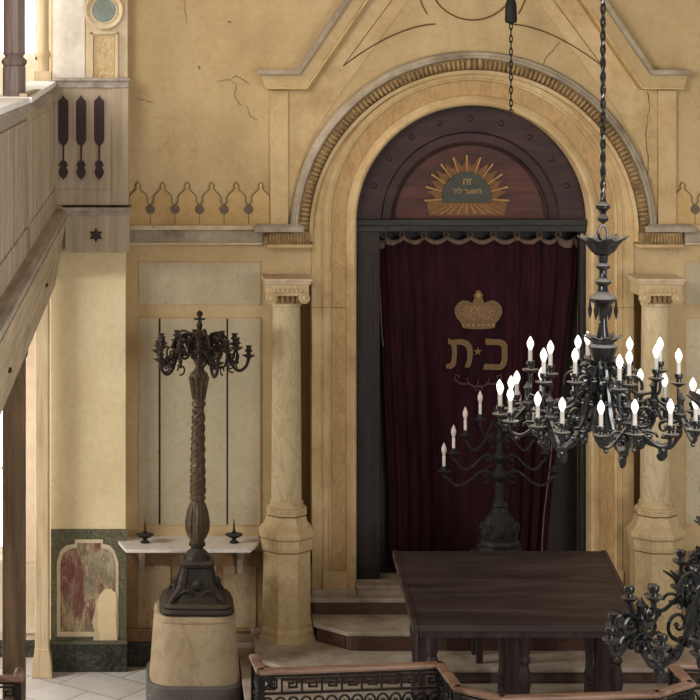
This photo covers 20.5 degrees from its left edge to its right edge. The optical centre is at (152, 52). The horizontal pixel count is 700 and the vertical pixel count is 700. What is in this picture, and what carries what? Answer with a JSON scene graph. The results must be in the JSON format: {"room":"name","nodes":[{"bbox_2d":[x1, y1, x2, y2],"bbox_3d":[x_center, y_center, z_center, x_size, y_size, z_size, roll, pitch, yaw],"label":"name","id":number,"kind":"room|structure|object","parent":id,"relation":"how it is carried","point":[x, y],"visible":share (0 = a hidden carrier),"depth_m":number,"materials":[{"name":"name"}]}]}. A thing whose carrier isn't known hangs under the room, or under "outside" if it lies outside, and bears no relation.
{"room":"house of worship","nodes":[
{"label":"house of worship","id":0,"kind":"room"},
{"bbox_2d":[0,0,49,639],"bbox_3d":[-2.921,0.900,16.450,4.158,8.400,0.400,0,0,0],"label":"wall","id":1,"kind":"structure","parent":0,"point":[31,66],"depth_m":16.25,"materials":[{"name":"paint"}]},
{"bbox_2d":[0,413,1,553],"bbox_3d":[-2.228,3.196,16.480,2.003,2.191,0.060,0,0,0],"label":"window","id":2,"kind":"structure","parent":1,"relation":"in","point":[1,413],"depth_m":16.48,"materials":[{"name":"white glass"}]},
{"bbox_2d":[0,562,34,632],"bbox_3d":[-2.982,4.604,16.235,4.036,0.592,0.030,0,0,0],"label":"dado","id":3,"kind":"object","parent":1,"relation":"attached to","point":[30,566],"depth_m":16.22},
{"bbox_2d":[0,640,34,656],"bbox_3d":[-2.949,5.034,16.225,4.103,0.132,0.050,0,0,0],"label":"baseboard","id":4,"kind":"structure","parent":1,"relation":"attached to","point":[30,644],"depth_m":16.20,"materials":[{"name":"green stone"}]},
{"bbox_2d":[0,0,36,59],"bbox_3d":[-2.091,-1.220,16.480,2.278,2.559,0.060,0,0,0],"label":"window","id":5,"kind":"structure","parent":1,"relation":"in","point":[30,5],"depth_m":16.48,"materials":[{"name":"white glass"}]},
{"bbox_2d":[0,81,65,414],"bbox_3d":[-2.800,1.056,11.200,4.200,1.658,10.000,0,0,0],"label":"gallery","id":6,"kind":"object","parent":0,"point":[32,228],"visible":0.99,"depth_m":11.74,"materials":[{"name":"brown wood"}]},
{"bbox_2d":[1,0,26,95],"bbox_3d":[-0.900,-1.315,12.450,0.168,3.200,0.165,0,0,0],"label":"column","id":7,"kind":"structure","parent":6,"relation":"on","point":[14,69],"depth_m":12.39,"materials":[{"name":"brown wood"}]},
{"bbox_2d":[34,0,51,80],"bbox_3d":[-0.899,-0.750,15.720,0.144,4.100,0.124,0,0,0],"label":"column","id":8,"kind":"structure","parent":6,"relation":"on","point":[43,54],"depth_m":15.68,"materials":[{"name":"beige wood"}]},
{"bbox_2d":[52,78,131,252],"bbox_3d":[-0.498,0.912,15.710,0.646,1.418,0.340,0,0,0],"label":"panel","id":9,"kind":"object","parent":6,"relation":"attached to","point":[91,115],"visible":0.95,"depth_m":15.59,"materials":[{"name":"brown wood"}]},
{"bbox_2d":[53,0,84,77],"bbox_3d":[-0.693,-1.492,15.848,0.264,3.595,0.025,0,0,0],"label":"wall","id":10,"kind":"structure","parent":0,"point":[68,15],"depth_m":15.83,"materials":[{"name":"white paint"}]},
{"bbox_2d":[84,0,127,77],"bbox_3d":[-0.387,-1.492,15.812,0.357,3.595,0.095,0,0,0],"label":"pilaster","id":11,"kind":"object","parent":10,"relation":"attached to","point":[106,20],"visible":0.83,"depth_m":15.80,"materials":[{"name":"paint"}]},
{"bbox_2d":[50,0,125,638],"bbox_3d":[-0.537,0.900,16.175,0.627,8.399,0.650,0,0,0],"label":"wall","id":12,"kind":"structure","parent":0,"point":[88,296],"depth_m":15.85,"materials":[{"name":"beige paint"}]},
{"bbox_2d":[51,529,126,639],"bbox_3d":[-0.530,4.388,15.838,0.624,0.916,0.023,0,0,0],"label":"dado","id":13,"kind":"object","parent":12,"relation":"attached to","point":[89,566],"visible":1,"depth_m":15.83,"materials":[{"name":"paint"}]},
{"bbox_2d":[50,639,127,671],"bbox_3d":[-0.537,4.971,15.832,0.652,0.258,0.055,0,0,0],"label":"baseboard","id":14,"kind":"structure","parent":12,"relation":"attached to","point":[67,655],"depth_m":15.81,"materials":[{"name":"green stone"}]},
{"bbox_2d":[0,657,243,699],"bbox_3d":[2.000,5.250,10.800,14.000,0.300,11.600,0,0,0],"label":"floor","id":15,"kind":"structure","parent":0,"point":[131,684],"depth_m":15.48,"materials":[{"name":"white tile"}]},
{"bbox_2d":[0,667,24,699],"bbox_3d":[-1.719,4.500,12.200,1.810,1.200,0.072,0,0,0],"label":"iron railing","id":16,"kind":"object","parent":15,"relation":"on","point":[17,678],"visible":1,"depth_m":12.18,"materials":[{"name":"black metal"}]},
{"bbox_2d":[0,682,12,699],"bbox_3d":[-1.731,4.519,12.200,1.752,1.061,0.042,0,0,0],"label":"grille","id":17,"kind":"object","parent":16,"relation":"attached to","point":[1,686],"depth_m":12.19,"materials":[{"name":"metal"}]},
{"bbox_2d":[2,351,27,699],"bbox_3d":[-0.900,3.487,12.450,0.170,3.225,0.170,0,0,0],"label":"post","id":18,"kind":"object","parent":15,"relation":"on","point":[14,410],"visible":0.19,"depth_m":12.38,"materials":[{"name":"brown wood"}]},
{"bbox_2d":[31,299,52,677],"bbox_3d":[-0.906,3.487,15.720,0.169,3.225,0.140,0,0,0],"label":"post","id":19,"kind":"object","parent":15,"relation":"on","point":[42,667],"visible":0.79,"depth_m":15.66,"materials":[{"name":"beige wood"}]},
{"bbox_2d":[146,600,242,699],"bbox_3d":[0.330,4.758,15.320,0.770,0.685,0.770,0,0,0],"label":"pedestal","id":20,"kind":"object","parent":15,"relation":"on","point":[192,657],"visible":0.74,"depth_m":14.99,"materials":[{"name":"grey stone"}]},
{"bbox_2d":[152,310,254,616],"bbox_3d":[0.380,3.232,15.356,0.852,2.364,0.816,0,0,16],"label":"candelabrum","id":21,"kind":"object","parent":20,"relation":"on","point":[196,590],"visible":1,"depth_m":15.24,"materials":[{"name":"brown metal"}]},
{"bbox_2d":[152,340,158,353],"bbox_3d":[0.042,2.381,15.541,0.104,0.106,0.104,1,0,0],"label":"candle cup","id":22,"kind":"object","parent":21,"relation":"on","point":[154,350],"depth_m":15.52,"materials":[{"name":"brown metal"}]},
{"bbox_2d":[154,349,166,362],"bbox_3d":[0.058,2.381,15.077,0.104,0.106,0.104,1,0,0],"label":"candle cup","id":23,"kind":"object","parent":21,"relation":"on","point":[160,351],"depth_m":15.06,"materials":[{"name":"brown metal"}]},
{"bbox_2d":[155,333,167,344],"bbox_3d":[0.066,2.302,15.387,0.104,0.106,0.104,1,0,0],"label":"candle cup","id":24,"kind":"object","parent":21,"relation":"on","point":[160,334],"depth_m":15.37,"materials":[{"name":"brown metal"}]},
{"bbox_2d":[156,336,167,348],"bbox_3d":[0.071,2.302,15.232,0.104,0.106,0.104,1,0,0],"label":"candle cup","id":25,"kind":"object","parent":21,"relation":"on","point":[161,340],"depth_m":15.21,"materials":[{"name":"brown metal"}]},
{"bbox_2d":[174,340,185,353],"bbox_3d":[0.212,2.303,15.051,0.104,0.106,0.104,1,0,0],"label":"candle cup","id":26,"kind":"object","parent":21,"relation":"on","point":[180,344],"depth_m":15.03,"materials":[{"name":"brown metal"}]},
{"bbox_2d":[193,341,205,354],"bbox_3d":[0.361,2.305,15.008,0.104,0.106,0.104,1,0,0],"label":"candle cup","id":27,"kind":"object","parent":21,"relation":"on","point":[199,345],"depth_m":14.99,"materials":[{"name":"brown metal"}]},
{"bbox_2d":[211,352,223,365],"bbox_3d":[0.504,2.386,14.949,0.104,0.106,0.104,1,0,0],"label":"candle cup","id":28,"kind":"object","parent":21,"relation":"on","point":[217,354],"depth_m":14.93,"materials":[{"name":"brown metal"}]},
{"bbox_2d":[220,339,232,353],"bbox_3d":[0.578,2.307,15.087,0.104,0.106,0.104,1,0,0],"label":"candle cup","id":29,"kind":"object","parent":21,"relation":"on","point":[226,344],"depth_m":15.07,"materials":[{"name":"brown metal"}]},
{"bbox_2d":[229,333,240,345],"bbox_3d":[0.656,2.308,15.445,0.104,0.106,0.104,1,0,0],"label":"candle cup","id":30,"kind":"object","parent":21,"relation":"on","point":[233,334],"depth_m":15.43,"materials":[{"name":"brown metal"}]},
{"bbox_2d":[230,337,242,350],"bbox_3d":[0.664,2.308,15.215,0.104,0.106,0.104,1,0,0],"label":"candle cup","id":31,"kind":"object","parent":21,"relation":"on","point":[236,339],"depth_m":15.20,"materials":[{"name":"brown metal"}]},
{"bbox_2d":[242,345,254,358],"bbox_3d":[0.764,2.389,15.334,0.104,0.106,0.104,1,0,0],"label":"candle cup","id":32,"kind":"object","parent":21,"relation":"on","point":[248,347],"depth_m":15.32,"materials":[{"name":"brown metal"}]},
{"bbox_2d":[237,642,699,699],"bbox_3d":[2.640,5.000,14.310,3.885,0.200,3.420,0,0,0],"label":"dais","id":33,"kind":"object","parent":15,"relation":"on","point":[245,649],"visible":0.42,"depth_m":14.83,"materials":[{"name":"stone"}]},
{"bbox_2d":[249,654,699,699],"bbox_3d":[2.617,4.527,12.221,3.975,1.146,0.928,0,0,0],"label":"iron railing","id":34,"kind":"object","parent":33,"relation":"on","point":[681,686],"visible":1,"depth_m":12.35,"materials":[{"name":"black metal"}]},
{"bbox_2d":[253,672,256,699],"bbox_3d":[0.680,4.519,12.475,0.042,1.061,0.305,0,0,-5],"label":"grille","id":35,"kind":"object","parent":34,"relation":"attached to","point":[254,673],"depth_m":12.55,"materials":[{"name":"metal"}]},
{"bbox_2d":[265,669,436,699],"bbox_3d":[1.279,4.519,12.400,1.192,1.061,0.042,0,0,-7],"label":"grille","id":36,"kind":"object","parent":34,"relation":"attached to","point":[270,674],"depth_m":12.39,"materials":[{"name":"metal"}]},
{"bbox_2d":[439,673,453,699],"bbox_3d":[1.885,4.519,12.235,0.042,1.061,0.486,0,0,-5],"label":"grille","id":37,"kind":"object","parent":34,"relation":"attached to","point":[446,680],"depth_m":12.24,"materials":[{"name":"metal"}]},
{"bbox_2d":[461,694,485,699],"bbox_3d":[2.026,4.519,11.905,0.320,1.061,0.042,0,0,38],"label":"grille","id":38,"kind":"object","parent":34,"relation":"attached to","point":[475,696],"depth_m":11.90,"materials":[{"name":"metal"}]},
{"bbox_2d":[615,698,653,699],"bbox_3d":[2.635,4.519,11.855,0.995,1.061,0.042,0,0,-5],"label":"grille","id":39,"kind":"object","parent":34,"relation":"attached to","point":[615,698],"depth_m":11.87,"materials":[{"name":"metal"}]},
{"bbox_2d":[662,689,688,699],"bbox_3d":[3.253,4.519,11.995,0.334,1.061,0.042,0,0,-36],"label":"grille","id":40,"kind":"object","parent":34,"relation":"attached to","point":[666,693],"depth_m":11.98,"materials":[{"name":"metal"}]},
{"bbox_2d":[672,673,684,699],"bbox_3d":[3.376,4.519,12.275,0.042,1.061,0.383,0,0,-2],"label":"grille","id":41,"kind":"object","parent":34,"relation":"attached to","point":[676,677],"depth_m":12.24,"materials":[{"name":"metal"}]},
{"bbox_2d":[681,669,699,699],"bbox_3d":[3.966,4.519,12.410,1.206,1.061,0.042,0,0,5],"label":"grille","id":42,"kind":"object","parent":34,"relation":"attached to","point":[686,670],"depth_m":12.44,"materials":[{"name":"metal"}]},
{"bbox_2d":[251,627,699,682],"bbox_3d":[2.663,4.840,15.460,3.700,0.120,1.100,0,0,0],"label":"platform floor","id":43,"kind":"structure","parent":33,"relation":"on","point":[544,666],"depth_m":15.08,"materials":[{"name":"beige stone"}]},
{"bbox_2d":[258,274,314,644],"bbox_3d":[1.093,3.303,15.720,0.450,2.953,0.450,0,0,0],"label":"column","id":44,"kind":"structure","parent":43,"relation":"on","point":[286,534],"depth_m":15.60,"materials":[{"name":"cream veined marble"}]},
{"bbox_2d":[310,609,623,650],"bbox_3d":[2.663,4.705,15.675,2.720,0.150,0.666,0,0,0],"label":"stone step","id":45,"kind":"structure","parent":43,"relation":"on","point":[353,632],"depth_m":15.35,"materials":[{"name":"beige stone"}]},
{"bbox_2d":[310,593,407,613],"bbox_3d":[2.663,4.565,15.915,2.752,0.130,0.174,0,0,0],"label":"stone step","id":46,"kind":"structure","parent":45,"relation":"on","point":[320,604],"depth_m":15.83,"materials":[{"name":"beige stone"}]},
{"bbox_2d":[356,573,402,595],"bbox_3d":[2.663,4.455,16.164,1.953,0.090,0.533,0,0,0],"label":"stone step","id":47,"kind":"structure","parent":46,"relation":"on","point":[388,584],"depth_m":15.90,"materials":[{"name":"beige stone"}]},
{"bbox_2d":[471,548,482,663],"bbox_3d":[2.738,4.367,15.170,0.410,0.826,0.340,0,0,0],"label":"stand","id":48,"kind":"object","parent":43,"relation":"on","point":[476,643],"visible":0.17,"depth_m":15.02,"materials":[{"name":"brown wood"}]},
{"bbox_2d":[437,379,561,550],"bbox_3d":[2.738,3.267,15.170,0.989,1.375,0.351,0,0,0],"label":"candelabrum","id":49,"kind":"object","parent":48,"relation":"on","point":[499,531],"visible":0.87,"depth_m":15.15,"materials":[{"name":"brown metal"}]},
{"bbox_2d":[437,466,450,474],"bbox_3d":[2.299,3.299,15.170,0.112,0.072,0.112,0,0,0],"label":"candle cup","id":50,"kind":"object","parent":49,"relation":"on","point":[443,470],"depth_m":15.15,"materials":[{"name":"brown metal"}]},
{"bbox_2d":[447,448,460,456],"bbox_3d":[2.375,3.156,15.170,0.112,0.072,0.112,0,0,0],"label":"candle cup","id":51,"kind":"object","parent":49,"relation":"on","point":[453,452],"depth_m":15.15,"materials":[{"name":"brown metal"}]},
{"bbox_2d":[458,430,471,438],"bbox_3d":[2.467,3.014,15.170,0.112,0.072,0.112,0,0,0],"label":"candle cup","id":52,"kind":"object","parent":49,"relation":"on","point":[464,434],"depth_m":15.15,"materials":[{"name":"brown metal"}]},
{"bbox_2d":[473,414,486,422],"bbox_3d":[2.585,2.888,15.170,0.112,0.072,0.112,0,0,0],"label":"candle cup","id":53,"kind":"object","parent":49,"relation":"on","point":[479,418],"depth_m":15.15,"materials":[{"name":"brown metal"}]},
{"bbox_2d":[493,393,505,412],"bbox_3d":[2.738,2.762,15.170,0.110,0.196,0.107,0,0,0],"label":"candle","id":54,"kind":"object","parent":49,"relation":"on","point":[494,409],"depth_m":15.15,"materials":[{"name":"white wax"}]},
{"bbox_2d":[527,432,535,438],"bbox_3d":[3.008,3.014,15.170,0.112,0.072,0.112,0,0,0],"label":"candle cup","id":55,"kind":"object","parent":49,"relation":"on","point":[531,435],"depth_m":15.15,"materials":[{"name":"brown metal"}]},
{"bbox_2d":[538,449,551,456],"bbox_3d":[3.100,3.156,15.170,0.112,0.072,0.112,0,0,0],"label":"candle cup","id":56,"kind":"object","parent":49,"relation":"on","point":[545,453],"depth_m":15.15,"materials":[{"name":"brown metal"}]},
{"bbox_2d":[548,466,561,474],"bbox_3d":[3.176,3.299,15.170,0.112,0.072,0.112,0,0,0],"label":"candle cup","id":57,"kind":"object","parent":49,"relation":"on","point":[554,470],"depth_m":15.15,"materials":[{"name":"brown metal"}]},
{"bbox_2d":[626,274,685,644],"bbox_3d":[4.114,3.303,15.720,0.450,2.953,0.450,0,0,0],"label":"column","id":58,"kind":"structure","parent":43,"relation":"on","point":[655,533],"depth_m":15.60,"materials":[{"name":"beige stone"}]},
{"bbox_2d":[393,550,636,699],"bbox_3d":[2.663,4.361,14.175,1.644,1.079,1.170,0,0,0],"label":"table","id":59,"kind":"object","parent":33,"relation":"on","point":[513,598],"visible":0.8,"depth_m":14.12,"materials":[{"name":"brown wood"}]},
{"bbox_2d":[126,0,699,625],"bbox_3d":[3.375,0.900,16.241,7.367,8.400,0.518,0,0,0],"label":"wall","id":60,"kind":"structure","parent":0,"point":[199,102],"depth_m":16.00,"materials":[{"name":"paint"}]},
{"bbox_2d":[128,642,238,665],"bbox_3d":[0.354,5.000,15.980,1.142,0.200,0.040,0,0,0],"label":"baseboard","id":61,"kind":"structure","parent":60,"relation":"attached to","point":[139,653],"depth_m":15.96,"materials":[{"name":"green stone"}]},
{"bbox_2d":[118,536,259,573],"bbox_3d":[0.298,4.175,15.780,1.171,0.300,0.439,0,0,0],"label":"wall shelf","id":62,"kind":"object","parent":60,"relation":"attached to","point":[157,544],"visible":0.96,"depth_m":15.76,"materials":[{"name":"white stone"}]},
{"bbox_2d":[136,521,153,543],"bbox_3d":[-0.066,3.925,15.780,0.148,0.200,0.148,0,0,0],"label":"candlestick","id":63,"kind":"object","parent":62,"relation":"on","point":[144,534],"visible":1,"depth_m":15.76,"materials":[{"name":"brown metal"}]},
{"bbox_2d":[225,521,242,543],"bbox_3d":[0.666,3.925,15.780,0.148,0.200,0.148,0,0,0],"label":"candlestick","id":64,"kind":"object","parent":62,"relation":"on","point":[233,534],"visible":1,"depth_m":15.76,"materials":[{"name":"brown metal"}]},
{"bbox_2d":[127,551,262,641],"bbox_3d":[0.354,4.529,15.980,1.142,0.758,0.040,0,0,0],"label":"dado","id":65,"kind":"object","parent":60,"relation":"attached to","point":[246,589],"visible":0.48,"depth_m":15.97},
{"bbox_2d":[138,262,260,525],"bbox_3d":[0.388,2.837,16.000,1.018,2.198,0.019,0,0,0],"label":"wall panel","id":66,"kind":"object","parent":60,"relation":"attached to","point":[232,408],"visible":0.94,"depth_m":15.99,"materials":[{"name":"paint"}]},
{"bbox_2d":[130,224,311,247],"bbox_3d":[0.554,1.515,15.930,1.525,0.188,0.140,0,0,0],"label":"ledge","id":67,"kind":"object","parent":60,"relation":"attached to","point":[279,235],"visible":0.92,"depth_m":15.94,"materials":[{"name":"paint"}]},
{"bbox_2d":[129,182,269,224],"bbox_3d":[0.374,1.249,15.980,1.207,0.361,0.040,0,0,0],"label":"cresting","id":68,"kind":"object","parent":67,"relation":"on","point":[162,211],"visible":1,"depth_m":15.98,"materials":[{"name":"paint"}]},
{"bbox_2d":[258,0,407,223],"bbox_3d":[2.075,-0.300,15.920,2.401,3.450,0.160,0,0,0],"label":"trim","id":69,"kind":"structure","parent":60,"relation":"attached to","point":[296,116],"depth_m":15.99,"materials":[{"name":"paint"}]},
{"bbox_2d":[343,0,599,65],"bbox_3d":[2.663,-0.442,15.986,2.165,1.110,0.013,0,0,0],"label":"painted line","id":70,"kind":"structure","parent":60,"relation":"attached to","point":[391,0],"depth_m":15.98,"materials":[{"name":"brown paint"}]},
{"bbox_2d":[357,106,587,578],"bbox_3d":[2.663,2.438,16.125,1.938,3.996,0.170,0,0,0],"label":"doorway","id":71,"kind":"structure","parent":60,"relation":"in","point":[463,168],"depth_m":16.10,"materials":[{"name":"brown wood"}]},
{"bbox_2d":[289,51,656,594],"bbox_3d":[2.663,2.269,16.006,3.058,4.579,0.268,0,0,0],"label":"arch","id":72,"kind":"object","parent":60,"relation":"attached to","point":[334,170],"visible":0.94,"depth_m":15.97,"materials":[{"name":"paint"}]},
{"bbox_2d":[380,232,576,567],"bbox_3d":[2.754,2.946,16.328,1.708,2.869,0.109,0,0,0],"label":"curtain","id":73,"kind":"object","parent":60,"relation":"hanging from","point":[458,318],"visible":0.88,"depth_m":16.32,"materials":[{"name":"fabric"}]},
{"bbox_2d":[537,0,691,223],"bbox_3d":[3.250,-0.300,15.920,2.401,3.450,0.160,0,0,0],"label":"trim","id":74,"kind":"structure","parent":60,"relation":"attached to","point":[631,103],"depth_m":15.99,"materials":[{"name":"paint"}]},
{"bbox_2d":[634,224,699,247],"bbox_3d":[5.554,1.515,15.930,3.092,0.188,0.140,0,0,0],"label":"ledge","id":75,"kind":"object","parent":60,"relation":"attached to","point":[667,235],"visible":1,"depth_m":15.88,"materials":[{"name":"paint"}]},
{"bbox_2d":[676,181,699,224],"bbox_3d":[5.138,1.249,15.980,1.675,0.361,0.040,0,0,0],"label":"cresting","id":76,"kind":"object","parent":75,"relation":"on","point":[687,212],"visible":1,"depth_m":15.98,"materials":[{"name":"paint"}]},
{"bbox_2d":[681,551,690,620],"bbox_3d":[5.333,4.529,15.980,1.867,0.758,0.040,0,0,0],"label":"dado","id":77,"kind":"object","parent":60,"relation":"attached to","point":[687,552],"depth_m":15.98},
{"bbox_2d":[685,262,699,525],"bbox_3d":[4.938,2.837,16.000,1.018,2.198,0.019,0,0,0],"label":"wall panel","id":78,"kind":"object","parent":60,"relation":"attached to","point":[692,269],"visible":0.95,"depth_m":15.99,"materials":[{"name":"paint"}]},
{"bbox_2d":[380,232,576,572],"bbox_3d":[2.663,2.575,16.470,2.125,4.450,0.060,0,0,0],"label":"doorway recess","id":79,"kind":"structure","parent":0,"point":[562,531],"depth_m":16.44,"materials":[{"name":"brown wood"}]},
{"bbox_3d":[2.000,-3.400,12.300,14.000,0.200,8.600,0,0,0],"label":"ceiling","id":80,"kind":"structure","parent":0,"visible":0},
{"bbox_2d":[505,0,516,116],"bbox_3d":[2.890,-1.391,15.500,0.098,3.819,0.098,0,0,34],"label":"hanging chain","id":81,"kind":"object","parent":80,"relation":"hanging from","point":[510,6],"visible":1,"depth_m":15.49,"materials":[{"name":"black metal"}]},
{"bbox_2d":[596,0,609,223],"bbox_3d":[2.648,-1.149,11.300,0.088,4.308,0.086,0,0,0],"label":"chain","id":82,"kind":"object","parent":80,"relation":"hanging from","point":[602,205],"visible":1,"depth_m":11.29,"materials":[{"name":"black metal"}]},
{"bbox_2d":[492,224,699,468],"bbox_3d":[2.648,1.689,11.300,1.290,1.362,1.258,0,0,0],"label":"chandelier","id":83,"kind":"object","parent":82,"relation":"hanging from","point":[604,386],"visible":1,"depth_m":11.21,"materials":[{"name":"black metal"}]},
{"bbox_3d":[2.633,-0.891,8.930,0.088,4.823,0.086,0,0,0],"label":"cable","id":84,"kind":"object","parent":80,"relation":"hanging from","visible":0},
{"bbox_2d":[601,391,699,683],"bbox_3d":[2.716,2.205,8.866,1.105,1.367,1.173,0,0,32],"label":"chandelier","id":85,"kind":"object","parent":84,"relation":"hanging from","point":[686,584],"visible":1,"depth_m":8.79,"materials":[{"name":"black metal"}]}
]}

